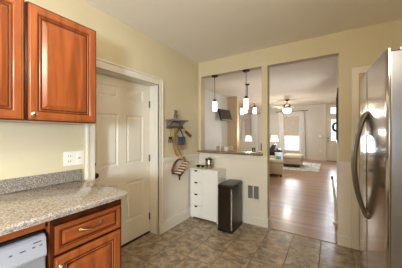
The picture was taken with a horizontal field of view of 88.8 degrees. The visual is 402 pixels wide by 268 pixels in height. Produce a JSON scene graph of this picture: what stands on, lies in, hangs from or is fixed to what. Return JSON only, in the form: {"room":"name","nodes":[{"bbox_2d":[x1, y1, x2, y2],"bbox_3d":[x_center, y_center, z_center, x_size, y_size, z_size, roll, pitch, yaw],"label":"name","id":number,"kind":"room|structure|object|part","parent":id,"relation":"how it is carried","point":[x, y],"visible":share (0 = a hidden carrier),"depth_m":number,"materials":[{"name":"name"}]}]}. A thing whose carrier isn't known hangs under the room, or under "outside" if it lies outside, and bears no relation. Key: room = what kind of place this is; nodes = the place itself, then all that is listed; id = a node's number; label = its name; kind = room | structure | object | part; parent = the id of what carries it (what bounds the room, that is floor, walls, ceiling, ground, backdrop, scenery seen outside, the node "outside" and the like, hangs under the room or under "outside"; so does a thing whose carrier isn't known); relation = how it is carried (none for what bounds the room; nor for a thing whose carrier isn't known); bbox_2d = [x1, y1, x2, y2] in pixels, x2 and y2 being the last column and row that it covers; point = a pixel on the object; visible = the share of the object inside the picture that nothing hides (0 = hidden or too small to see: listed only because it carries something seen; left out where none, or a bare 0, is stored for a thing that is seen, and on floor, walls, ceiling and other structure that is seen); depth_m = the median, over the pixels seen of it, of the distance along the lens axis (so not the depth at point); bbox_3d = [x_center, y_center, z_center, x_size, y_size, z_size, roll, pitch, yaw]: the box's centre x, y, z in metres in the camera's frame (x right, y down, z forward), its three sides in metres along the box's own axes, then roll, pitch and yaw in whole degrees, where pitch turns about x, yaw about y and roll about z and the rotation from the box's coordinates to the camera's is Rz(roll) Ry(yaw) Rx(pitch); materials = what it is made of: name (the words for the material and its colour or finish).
{"room":"kitchen","nodes":[
{"label":"kitchen","id":0,"kind":"room"},
{"bbox_2d":[0,229,43,246],"bbox_3d":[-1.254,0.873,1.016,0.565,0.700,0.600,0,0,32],"label":"control panel","id":1,"kind":"object","parent":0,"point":[41,231],"depth_m":1.04,"materials":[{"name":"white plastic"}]},
{"bbox_2d":[0,0,198,180],"bbox_3d":[-1.568,0.054,1.385,0.301,2.538,5.351,0,0,32],"label":"wall","id":2,"kind":"structure","parent":0,"point":[26,149],"depth_m":2.06,"materials":[{"name":"beige paint"}]},
{"bbox_2d":[0,0,23,121],"bbox_3d":[-1.320,-0.450,1.139,0.380,0.735,0.457,0,0,32],"label":"upper cabinet","id":3,"kind":"object","parent":2,"relation":"attached to","point":[11,11],"visible":1,"depth_m":1.20,"materials":[{"name":"brown wood"}]},
{"bbox_2d":[0,169,81,194],"bbox_3d":[-1.380,0.363,1.381,0.022,0.096,1.125,0,0,32],"label":"backsplash","id":4,"kind":"structure","parent":2,"relation":"attached to","point":[35,181],"depth_m":1.57,"materials":[{"name":"grey stone"}]},
{"bbox_2d":[13,1,95,124],"bbox_3d":[-1.078,-0.450,1.524,0.380,0.735,0.447,0,0,32],"label":"upper cabinet","id":5,"kind":"object","parent":2,"relation":"attached to","point":[60,52],"visible":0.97,"depth_m":1.40,"materials":[{"name":"brown wood"}]},
{"bbox_2d":[64,151,83,165],"bbox_3d":[-1.117,0.214,1.810,0.011,0.122,0.166,0,0,32],"label":"wall outlet","id":6,"kind":"object","parent":2,"relation":"attached to","point":[74,157],"visible":1,"depth_m":1.80,"materials":[{"name":"white plastic"}]},
{"bbox_2d":[95,73,149,245],"bbox_3d":[-0.909,0.332,2.402,0.112,1.942,0.858,0,0,32],"label":"door","id":7,"kind":"structure","parent":2,"relation":"in","point":[122,157],"depth_m":2.45,"materials":[{"name":"white paint"}]},
{"bbox_3d":[-1.028,-0.479,2.256,0.012,0.135,0.260,0,0,32],"label":"raised panel","id":8,"kind":"part","parent":7,"relation":"part of","materials":[{"name":"white paint"}]},
{"bbox_3d":[-1.028,0.068,2.256,0.012,0.590,0.260,0,0,32],"label":"raised panel","id":9,"kind":"part","parent":7,"relation":"part of","materials":[{"name":"white paint"}]},
{"bbox_3d":[-0.831,-0.479,2.570,0.012,0.135,0.260,0,0,32],"label":"raised panel","id":10,"kind":"part","parent":7,"relation":"part of","materials":[{"name":"white paint"}]},
{"bbox_3d":[-0.831,0.068,2.570,0.012,0.590,0.260,0,0,32],"label":"raised panel","id":11,"kind":"part","parent":7,"relation":"part of","materials":[{"name":"white paint"}]},
{"bbox_3d":[-0.831,0.816,2.570,0.012,0.475,0.260,0,0,32],"label":"raised panel","id":12,"kind":"part","parent":7,"relation":"part of","materials":[{"name":"white paint"}]},
{"bbox_2d":[85,57,163,234],"bbox_3d":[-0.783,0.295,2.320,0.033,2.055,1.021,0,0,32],"label":"trim","id":13,"kind":"structure","parent":2,"relation":"attached to","point":[103,64],"depth_m":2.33,"materials":[{"name":"white paint"}]},
{"bbox_2d":[121,231,149,247],"bbox_3d":[-0.939,1.315,2.419,0.062,0.016,0.860,0,0,32],"label":"trim","id":14,"kind":"structure","parent":2,"relation":"attached to","point":[140,236],"depth_m":2.55,"materials":[{"name":"brown"}]},
{"bbox_2d":[158,208,190,234],"bbox_3d":[-0.292,1.250,3.101,0.030,0.145,0.986,0,0,32],"label":"baseboard","id":15,"kind":"structure","parent":2,"relation":"attached to","point":[182,216],"depth_m":2.93,"materials":[{"name":"white paint"}]},
{"bbox_2d":[165,119,188,128],"bbox_3d":[-0.338,-0.137,2.938,0.125,0.129,0.380,0,0,32],"label":"key rack","id":16,"kind":"object","parent":2,"relation":"attached to","point":[170,123],"visible":1,"depth_m":2.93,"materials":[{"name":"grey wood"}]},
{"bbox_2d":[173,128,180,158],"bbox_3d":[-0.340,0.143,2.990,0.072,0.467,0.165,0,0,32],"label":"leash","id":17,"kind":"object","parent":16,"relation":"hanging from","point":[175,130],"visible":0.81,"depth_m":2.96,"materials":[{"name":"beige leather"}]},
{"bbox_2d":[171,156,188,179],"bbox_3d":[-0.295,0.498,2.979,0.141,0.342,0.306,0,0,32],"label":"harness","id":18,"kind":"object","parent":17,"relation":"hanging from","point":[182,167],"visible":1,"depth_m":2.97,"materials":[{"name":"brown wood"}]},
{"bbox_2d":[165,119,188,121],"bbox_3d":[-0.338,-0.192,2.938,0.125,0.019,0.380,0,0,32],"label":"shelf","id":19,"kind":"object","parent":16,"relation":"attached to","point":[167,120],"depth_m":2.83,"materials":[{"name":"grey wood"}]},
{"bbox_2d":[177,128,185,149],"bbox_3d":[-0.281,0.066,3.001,0.061,0.324,0.183,0,0,32],"label":"pouch","id":20,"kind":"object","parent":16,"relation":"hanging from","point":[181,140],"visible":1,"depth_m":2.97,"materials":[{"name":"blue fabric"}]},
{"bbox_2d":[184,129,191,137],"bbox_3d":[-0.213,-0.017,3.090,0.073,0.144,0.166,0,0,32],"label":"case","id":21,"kind":"object","parent":16,"relation":"hanging from","point":[187,132],"visible":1,"depth_m":3.06,"materials":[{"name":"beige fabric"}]},
{"bbox_2d":[164,157,198,220],"bbox_3d":[-0.277,0.848,3.134,0.021,0.950,0.916,0,0,32],"label":"wainscoting","id":22,"kind":"structure","parent":2,"relation":"attached to","point":[177,192],"depth_m":3.00,"materials":[{"name":"white paint"}]},
{"bbox_2d":[163,153,199,162],"bbox_3d":[-0.269,0.358,3.128,0.040,0.070,0.916,0,0,32],"label":"trim","id":23,"kind":"structure","parent":2,"relation":"attached to","point":[195,155],"depth_m":3.03,"materials":[{"name":"white paint"}]},
{"bbox_2d":[205,90,226,149],"bbox_3d":[-0.233,-0.077,6.365,0.150,2.800,4.600,0,0,32],"label":"wall","id":24,"kind":"structure","parent":0,"point":[215,129],"depth_m":7.36,"materials":[{"name":"paint"}]},
{"bbox_2d":[217,109,232,120],"bbox_3d":[0.867,-0.695,7.604,0.405,0.426,0.730,0,0,32],"label":"television","id":25,"kind":"object","parent":24,"relation":"attached to","point":[224,115],"visible":1,"depth_m":7.51,"materials":[{"name":"black plastic"}]},
{"bbox_2d":[227,96,238,150],"bbox_3d":[0.568,-0.077,8.697,2.120,2.800,0.200,0,0,32],"label":"wall","id":26,"kind":"structure","parent":0,"point":[232,102],"depth_m":8.15,"materials":[{"name":"beige paint"}]},
{"bbox_2d":[121,160,359,267],"bbox_3d":[0.871,1.373,5.256,6.300,0.100,14.500,0,0,32],"label":"floor","id":27,"kind":"structure","parent":0,"point":[195,242],"depth_m":2.55,"materials":[{"name":"tile"}]},
{"bbox_2d":[0,229,46,267],"bbox_3d":[-1.233,0.873,1.002,0.616,0.700,0.600,0,0,32],"label":"dishwasher","id":28,"kind":"object","parent":27,"relation":"on","point":[29,250],"visible":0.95,"depth_m":1.02,"materials":[{"name":"white plastic"}]},
{"bbox_3d":[-1.002,0.927,0.856,0.033,0.552,0.594,0,0,32],"label":"door","id":29,"kind":"part","parent":28,"relation":"part of","materials":[{"name":"white metal"}]},
{"bbox_2d":[43,199,120,267],"bbox_3d":[-0.932,0.885,1.454,0.643,0.876,0.456,0,0,32],"label":"base cabinet","id":30,"kind":"object","parent":27,"relation":"on","point":[88,238],"visible":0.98,"depth_m":1.27,"materials":[{"name":"brown wood"}]},
{"bbox_2d":[0,222,44,242],"bbox_3d":[-1.252,0.477,1.003,0.582,0.061,0.620,0,0,32],"label":"rail","id":31,"kind":"object","parent":30,"relation":"attached to","point":[18,233],"visible":0.24,"depth_m":1.02,"materials":[{"name":"brown wood"}]},
{"bbox_2d":[0,180,127,235],"bbox_3d":[-1.097,0.428,1.194,0.698,0.035,1.109,0,0,32],"label":"countertop","id":32,"kind":"structure","parent":30,"relation":"on","point":[19,210],"depth_m":1.25,"materials":[{"name":"stone"}]},
{"bbox_3d":[-0.697,0.588,1.305,0.020,0.160,0.420,0,0,32],"label":"drawer","id":33,"kind":"part","parent":30,"relation":"part of","materials":[{"name":"brown wood"}]},
{"bbox_3d":[-0.697,0.940,1.305,0.020,0.517,0.420,0,0,32],"label":"door","id":34,"kind":"part","parent":30,"relation":"part of","materials":[{"name":"brown wood"}]},
{"bbox_3d":[-0.679,0.578,1.288,0.037,0.022,0.152,0,0,32],"label":"handle","id":35,"kind":"part","parent":30,"relation":"part of","materials":[{"name":"silver metal"}]},
{"bbox_2d":[190,166,225,223],"bbox_3d":[0.106,0.930,3.225,0.500,0.785,0.284,0,0,32],"label":"base cabinet","id":36,"kind":"object","parent":27,"relation":"on","point":[204,182],"visible":0.94,"depth_m":3.11,"materials":[{"name":"white wood"}]},
{"bbox_3d":[-0.073,0.647,3.192,0.212,0.180,0.018,0,0,32],"label":"drawer","id":37,"kind":"part","parent":36,"relation":"part of","materials":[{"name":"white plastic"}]},
{"bbox_3d":[-0.073,0.831,3.192,0.212,0.180,0.018,0,0,32],"label":"drawer","id":38,"kind":"part","parent":36,"relation":"part of","materials":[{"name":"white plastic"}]},
{"bbox_3d":[-0.073,1.014,3.192,0.212,0.180,0.018,0,0,32],"label":"drawer","id":39,"kind":"part","parent":36,"relation":"part of","materials":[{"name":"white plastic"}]},
{"bbox_3d":[-0.073,1.198,3.192,0.212,0.180,0.018,0,0,32],"label":"drawer","id":40,"kind":"part","parent":36,"relation":"part of","materials":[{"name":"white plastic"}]},
{"bbox_2d":[205,158,213,168],"bbox_3d":[0.133,0.453,3.196,0.134,0.170,0.114,0,0,6],"label":"canister","id":41,"kind":"object","parent":36,"relation":"on","point":[208,161],"visible":0.99,"depth_m":3.15,"materials":[{"name":"silver metal"}]},
{"bbox_3d":[0.131,0.924,3.063,0.265,0.728,0.018,0,0,32],"label":"door","id":42,"kind":"part","parent":36,"relation":"part of","materials":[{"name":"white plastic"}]},
{"bbox_2d":[216,146,233,150],"bbox_3d":[0.712,0.808,5.286,0.450,1.030,0.558,0,0,32],"label":"dining chair","id":43,"kind":"object","parent":27,"relation":"on","point":[230,148],"visible":0.2,"depth_m":5.03,"materials":[{"name":"beige fabric"}]},
{"bbox_2d":[218,179,242,233],"bbox_3d":[0.411,1.004,2.919,0.218,0.637,0.452,0,0,32],"label":"waste bin","id":44,"kind":"object","parent":27,"relation":"on","point":[230,190],"visible":1,"depth_m":2.79,"materials":[{"name":"brown metal"}]},
{"bbox_3d":[0.422,0.702,2.937,0.214,0.032,0.406,0,0,32],"label":"lid","id":45,"kind":"part","parent":44,"relation":"part of","materials":[{"name":"brown metal"}]},
{"bbox_2d":[239,142,251,151],"bbox_3d":[1.448,0.808,7.054,0.450,1.030,0.558,0,0,32],"label":"dining chair","id":46,"kind":"object","parent":27,"relation":"on","point":[243,146],"visible":0.33,"depth_m":7.20,"materials":[{"name":"beige fabric"}]},
{"bbox_2d":[257,151,282,176],"bbox_3d":[2.308,0.973,6.987,0.860,0.700,1.330,0,0,19],"label":"sofa","id":47,"kind":"object","parent":27,"relation":"on","point":[276,165],"visible":0.36,"depth_m":6.30,"materials":[{"name":"beige fabric"}]},
{"bbox_3d":[2.133,1.009,6.439,0.830,0.449,0.180,0,0,19],"label":"arm","id":48,"kind":"part","parent":47,"relation":"part of","materials":[{"name":"beige fabric"}]},
{"bbox_2d":[275,152,282,158],"bbox_3d":[2.542,0.723,6.708,0.260,0.262,0.135,0,0,-3],"label":"pillow","id":49,"kind":"object","parent":47,"relation":"on","point":[276,153],"visible":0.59,"depth_m":6.68,"materials":[{"name":"white fabric"}]},
{"bbox_2d":[261,143,281,155],"bbox_3d":[2.977,0.848,8.656,0.720,0.950,0.800,0,0,32],"label":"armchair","id":50,"kind":"object","parent":27,"relation":"on","point":[274,151],"visible":0.09,"depth_m":8.40,"materials":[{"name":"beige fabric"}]},
{"bbox_2d":[283,162,320,172],"bbox_3d":[4.126,1.315,8.435,1.340,0.016,2.450,0,0,32],"label":"rug","id":51,"kind":"object","parent":27,"relation":"on","point":[309,167],"visible":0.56,"depth_m":8.01,"materials":[{"name":"beige carpet"}]},
{"bbox_2d":[282,153,303,167],"bbox_3d":[3.801,1.075,8.463,0.700,0.464,0.950,0,0,32],"label":"ottoman","id":52,"kind":"object","parent":51,"relation":"on","point":[288,158],"visible":0.93,"depth_m":8.10,"materials":[{"name":"beige fabric"}]},
{"bbox_2d":[282,153,303,158],"bbox_3d":[3.801,0.902,8.463,0.700,0.118,0.950,0,0,32],"label":"cushion","id":53,"kind":"object","parent":52,"relation":"on","point":[288,155],"depth_m":8.14,"materials":[{"name":"beige fabric"}]},
{"bbox_2d":[331,176,337,223],"bbox_3d":[2.006,0.979,3.075,0.102,0.686,0.140,0,0,32],"label":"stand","id":54,"kind":"object","parent":27,"relation":"on","point":[335,221],"visible":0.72,"depth_m":3.06,"materials":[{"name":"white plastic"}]},
{"bbox_2d":[351,46,401,267],"bbox_3d":[1.426,0.450,1.236,0.844,1.746,0.950,0,0,32],"label":"refrigerator","id":55,"kind":"object","parent":27,"relation":"on","point":[378,131],"visible":1,"depth_m":1.08,"materials":[{"name":"metal"}]},
{"bbox_3d":[1.116,0.204,1.449,0.092,0.715,0.040,0,0,32],"label":"handle","id":56,"kind":"part","parent":55,"relation":"part of","materials":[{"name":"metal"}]},
{"bbox_3d":[1.068,0.204,1.373,0.092,0.715,0.040,0,0,32],"label":"handle","id":57,"kind":"part","parent":55,"relation":"part of","materials":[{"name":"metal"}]},
{"bbox_3d":[1.273,0.415,1.597,0.038,1.665,0.502,0,0,32],"label":"door","id":58,"kind":"part","parent":55,"relation":"part of","materials":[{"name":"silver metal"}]},
{"bbox_3d":[1.019,0.415,1.192,0.036,1.665,0.442,0,0,32],"label":"door","id":59,"kind":"part","parent":55,"relation":"part of","materials":[{"name":"silver metal"}]},
{"bbox_3d":[1.911,0.933,8.240,0.480,0.780,0.300,0,0,32],"label":"console table","id":60,"kind":"object","parent":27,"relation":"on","visible":0},
{"bbox_2d":[245,136,251,141],"bbox_3d":[1.906,0.306,8.232,0.300,0.472,0.297,0,0,32],"label":"table lamp","id":61,"kind":"object","parent":60,"relation":"on","point":[248,138],"visible":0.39,"depth_m":8.13,"materials":[{"name":"white fabric"}]},
{"bbox_3d":[3.571,1.013,10.031,0.500,0.620,0.460,0,0,32],"label":"end table","id":62,"kind":"object","parent":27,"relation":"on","visible":0},
{"bbox_2d":[270,135,278,148],"bbox_3d":[3.575,0.384,10.017,0.405,0.637,0.401,0,0,32],"label":"table lamp","id":63,"kind":"object","parent":62,"relation":"on","point":[274,138],"visible":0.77,"depth_m":9.90,"materials":[{"name":"white fabric"}]},
{"bbox_3d":[3.575,0.215,10.017,0.405,0.300,0.401,0,0,32],"label":"lamp shade","id":64,"kind":"part","parent":63,"relation":"part of","materials":[{"name":"white fabric"}]},
{"bbox_2d":[82,0,401,62],"bbox_3d":[-0.334,-1.265,0.530,3.300,0.100,5.420,0,0,32],"label":"ceiling","id":65,"kind":"structure","parent":0,"point":[201,31],"depth_m":2.20,"materials":[{"name":"paint"}]},
{"bbox_2d":[205,56,337,109],"bbox_3d":[2.310,-1.527,7.540,6.300,0.100,9.100,0,0,32],"label":"ceiling","id":66,"kind":"structure","parent":0,"point":[314,82],"depth_m":6.13,"materials":[{"name":"white paint"}]},
{"bbox_2d":[240,84,256,113],"bbox_3d":[1.342,-1.042,6.063,0.492,0.870,0.458,0,0,32],"label":"chandelier","id":67,"kind":"object","parent":66,"relation":"hanging from","point":[242,111],"visible":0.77,"depth_m":6.09,"materials":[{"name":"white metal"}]},
{"bbox_2d":[272,99,301,113],"bbox_3d":[3.712,-1.179,8.821,1.198,0.594,1.204,0,0,32],"label":"ceiling fan","id":68,"kind":"object","parent":66,"relation":"hanging from","point":[286,110],"visible":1,"depth_m":8.76,"materials":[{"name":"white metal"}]},
{"bbox_2d":[239,103,335,156],"bbox_3d":[4.628,-0.077,11.221,6.300,2.800,0.201,0,0,32],"label":"wall","id":69,"kind":"structure","parent":0,"point":[313,118],"depth_m":10.59,"materials":[{"name":"paint"}]},
{"bbox_2d":[243,117,251,142],"bbox_3d":[2.913,-0.060,12.222,0.971,1.935,0.176,0,0,32],"label":"window","id":70,"kind":"structure","parent":69,"relation":"in","point":[247,121],"depth_m":12.33,"materials":[{"name":"beige glass"}]},
{"bbox_2d":[283,114,299,150],"bbox_3d":[4.859,-0.060,10.996,0.971,1.935,0.176,0,0,32],"label":"window","id":71,"kind":"structure","parent":69,"relation":"in","point":[292,124],"depth_m":10.96,"materials":[{"name":"white paint"}]},
{"bbox_2d":[285,117,298,135],"bbox_3d":[4.854,-0.407,10.989,0.706,1.020,0.004,0,0,32],"label":"roller shade","id":72,"kind":"object","parent":71,"relation":"attached to","point":[291,123],"depth_m":10.98,"materials":[{"name":"beige fabric"}]},
{"bbox_2d":[285,137,298,149],"bbox_3d":[4.863,0.469,11.003,0.690,0.727,0.022,0,0,32],"label":"blind","id":73,"kind":"object","parent":71,"relation":"attached to","point":[285,137],"depth_m":11.01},
{"bbox_2d":[303,156,322,160],"bbox_3d":[4.041,1.238,11.461,4.750,0.170,0.020,0,0,32],"label":"baseboard","id":74,"kind":"structure","parent":69,"relation":"attached to","point":[307,157],"depth_m":10.40,"materials":[{"name":"white paint"}]},
{"bbox_2d":[323,104,335,160],"bbox_3d":[6.552,-0.057,9.936,1.116,2.760,0.125,0,0,32],"label":"trim","id":75,"kind":"structure","parent":69,"relation":"attached to","point":[325,115],"depth_m":10.12,"materials":[{"name":"white paint"}]},
{"bbox_2d":[327,106,335,114],"bbox_3d":[6.560,-1.147,9.945,0.820,0.380,0.041,0,0,32],"label":"window","id":76,"kind":"structure","parent":69,"relation":"in","point":[328,108],"depth_m":10.08,"materials":[{"name":"white glass"}]},
{"bbox_2d":[327,117,336,160],"bbox_3d":[6.542,0.233,9.915,0.820,2.140,0.120,0,0,32],"label":"door","id":77,"kind":"structure","parent":69,"relation":"in","point":[331,145],"depth_m":10.06,"materials":[{"name":"white paint"}]},
{"bbox_3d":[6.554,0.583,9.925,0.500,0.320,0.018,0,0,32],"label":"raised panel","id":78,"kind":"part","parent":77,"relation":"part of","materials":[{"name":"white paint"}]},
{"bbox_3d":[6.554,0.983,9.925,0.500,0.360,0.018,0,0,32],"label":"raised panel","id":79,"kind":"part","parent":77,"relation":"part of","materials":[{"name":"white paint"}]},
{"bbox_3d":[4.805,-1.202,10.919,1.568,0.048,0.122,0,0,32],"label":"curtain rod","id":80,"kind":"object","parent":69,"relation":"attached to","visible":0},
{"bbox_2d":[278,112,284,154],"bbox_3d":[4.375,0.043,11.147,0.350,2.440,0.072,0,0,32],"label":"curtain","id":81,"kind":"object","parent":80,"relation":"hanging from","point":[280,114],"visible":0.88,"depth_m":11.15,"materials":[{"name":"white fabric"}]},
{"bbox_2d":[300,111,305,158],"bbox_3d":[5.242,0.043,10.600,0.280,2.440,0.072,0,0,32],"label":"curtain","id":82,"kind":"object","parent":80,"relation":"hanging from","point":[302,130],"visible":0.88,"depth_m":10.61,"materials":[{"name":"white fabric"}]},
{"bbox_3d":[2.744,-1.202,12.217,1.598,0.048,0.122,0,0,32],"label":"curtain rod","id":83,"kind":"object","parent":69,"relation":"attached to","visible":0},
{"bbox_2d":[239,114,242,142],"bbox_3d":[2.340,0.043,12.429,0.500,2.440,0.072,0,0,32],"label":"curtain","id":84,"kind":"object","parent":83,"relation":"hanging from","point":[240,115],"visible":0.31,"depth_m":12.37,"materials":[{"name":"white fabric"}]},
{"bbox_2d":[251,114,257,151],"bbox_3d":[3.118,0.043,11.938,0.420,2.440,0.072,0,0,32],"label":"curtain","id":85,"kind":"object","parent":83,"relation":"hanging from","point":[254,129],"visible":0.74,"depth_m":11.93,"materials":[{"name":"white fabric"}]},
{"bbox_2d":[199,19,401,217],"bbox_3d":[1.132,-0.077,2.857,3.300,2.800,0.121,0,0,32],"label":"wall","id":86,"kind":"structure","parent":0,"point":[359,47],"depth_m":2.53,"materials":[{"name":"beige paint"}]},
{"bbox_2d":[211,75,217,110],"bbox_3d":[0.229,-0.677,3.426,0.116,0.588,0.116,0,0,32],"label":"pendant lamp","id":87,"kind":"object","parent":86,"relation":"hanging from","point":[214,104],"visible":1,"depth_m":3.40,"materials":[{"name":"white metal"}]},
{"bbox_3d":[0.229,-0.461,3.426,0.076,0.156,0.076,0,0,32],"label":"lamp shade","id":88,"kind":"part","parent":87,"relation":"part of","materials":[{"name":"white glass"}]},
{"bbox_2d":[197,150,262,155],"bbox_3d":[0.465,0.295,3.298,1.095,0.035,0.245,0,0,32],"label":"bar ledge","id":89,"kind":"object","parent":86,"relation":"attached to","point":[199,151],"visible":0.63,"depth_m":3.21,"materials":[{"name":"brown stone"}]},
{"bbox_2d":[198,152,267,218],"bbox_3d":[0.447,0.819,3.212,1.163,1.008,0.010,0,0,32],"label":"wainscoting","id":90,"kind":"structure","parent":86,"relation":"attached to","point":[248,171],"depth_m":3.04,"materials":[{"name":"white paint"}]},
{"bbox_2d":[199,154,267,161],"bbox_3d":[0.457,0.368,3.195,1.136,0.040,0.028,0,0,32],"label":"trim","id":91,"kind":"structure","parent":86,"relation":"attached to","point":[209,156],"depth_m":3.13,"materials":[{"name":"white paint"}]},
{"bbox_2d":[242,69,249,108],"bbox_3d":[0.689,-0.677,3.136,0.116,0.588,0.116,0,0,32],"label":"pendant lamp","id":92,"kind":"object","parent":86,"relation":"hanging from","point":[246,100],"visible":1,"depth_m":3.11,"materials":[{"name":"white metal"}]},
{"bbox_3d":[0.689,-0.461,3.136,0.076,0.156,0.076,0,0,32],"label":"lamp shade","id":93,"kind":"part","parent":92,"relation":"part of","materials":[{"name":"white glass"}]},
{"bbox_2d":[246,183,260,201],"bbox_3d":[0.763,0.851,3.001,0.214,0.240,0.010,0,0,32],"label":"air vent","id":94,"kind":"object","parent":86,"relation":"attached to","point":[253,191],"visible":1,"depth_m":3.00,"materials":[{"name":"white metal"}]},
{"bbox_2d":[242,214,270,227],"bbox_3d":[0.493,1.265,3.245,1.146,0.115,0.147,0,0,32],"label":"baseboard","id":95,"kind":"structure","parent":86,"relation":"attached to","point":[265,223],"depth_m":2.97,"materials":[{"name":"white paint"}]},
{"bbox_2d":[268,226,336,243],"bbox_3d":[1.306,1.320,2.701,0.840,0.006,0.050,0,0,32],"label":"trim","id":96,"kind":"structure","parent":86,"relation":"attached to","point":[313,237],"depth_m":2.67,"materials":[{"name":"brown wood"}]},
{"bbox_2d":[337,230,351,247],"bbox_3d":[1.720,1.263,2.471,0.138,0.120,0.147,0,0,32],"label":"baseboard","id":97,"kind":"structure","parent":86,"relation":"attached to","point":[345,241],"depth_m":2.41,"materials":[{"name":"white paint"}]},
{"bbox_2d":[338,161,351,237],"bbox_3d":[2.017,0.823,2.208,0.910,1.000,0.037,0,0,32],"label":"wainscoting","id":98,"kind":"structure","parent":86,"relation":"attached to","point":[344,167],"depth_m":2.42,"materials":[{"name":"white paint"}]},
{"bbox_2d":[352,65,371,249],"bbox_3d":[2.069,0.280,2.182,0.756,2.085,0.025,0,0,32],"label":"trim","id":99,"kind":"structure","parent":86,"relation":"attached to","point":[355,71],"depth_m":2.35,"materials":[{"name":"white paint"}]},
{"bbox_2d":[359,73,365,249],"bbox_3d":[2.074,0.315,2.186,0.630,2.015,0.010,0,0,32],"label":"door","id":100,"kind":"structure","parent":86,"relation":"in","point":[361,75],"depth_m":2.35,"materials":[{"name":"beige paint"}]},
{"bbox_2d":[337,57,337,202],"bbox_3d":[2.366,-0.077,3.380,0.170,2.800,2.080,0,0,32],"label":"wall","id":101,"kind":"structure","parent":0,"point":[337,57],"depth_m":3.92,"materials":[{"name":"paint"}]},
{"bbox_2d":[336,88,337,142],"bbox_3d":[2.087,-0.252,3.130,0.035,0.750,0.800,0,0,32],"label":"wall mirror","id":102,"kind":"object","parent":101,"relation":"attached to","point":[337,88],"visible":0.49,"depth_m":2.80,"materials":[{"name":"brown glass"}]}
]}

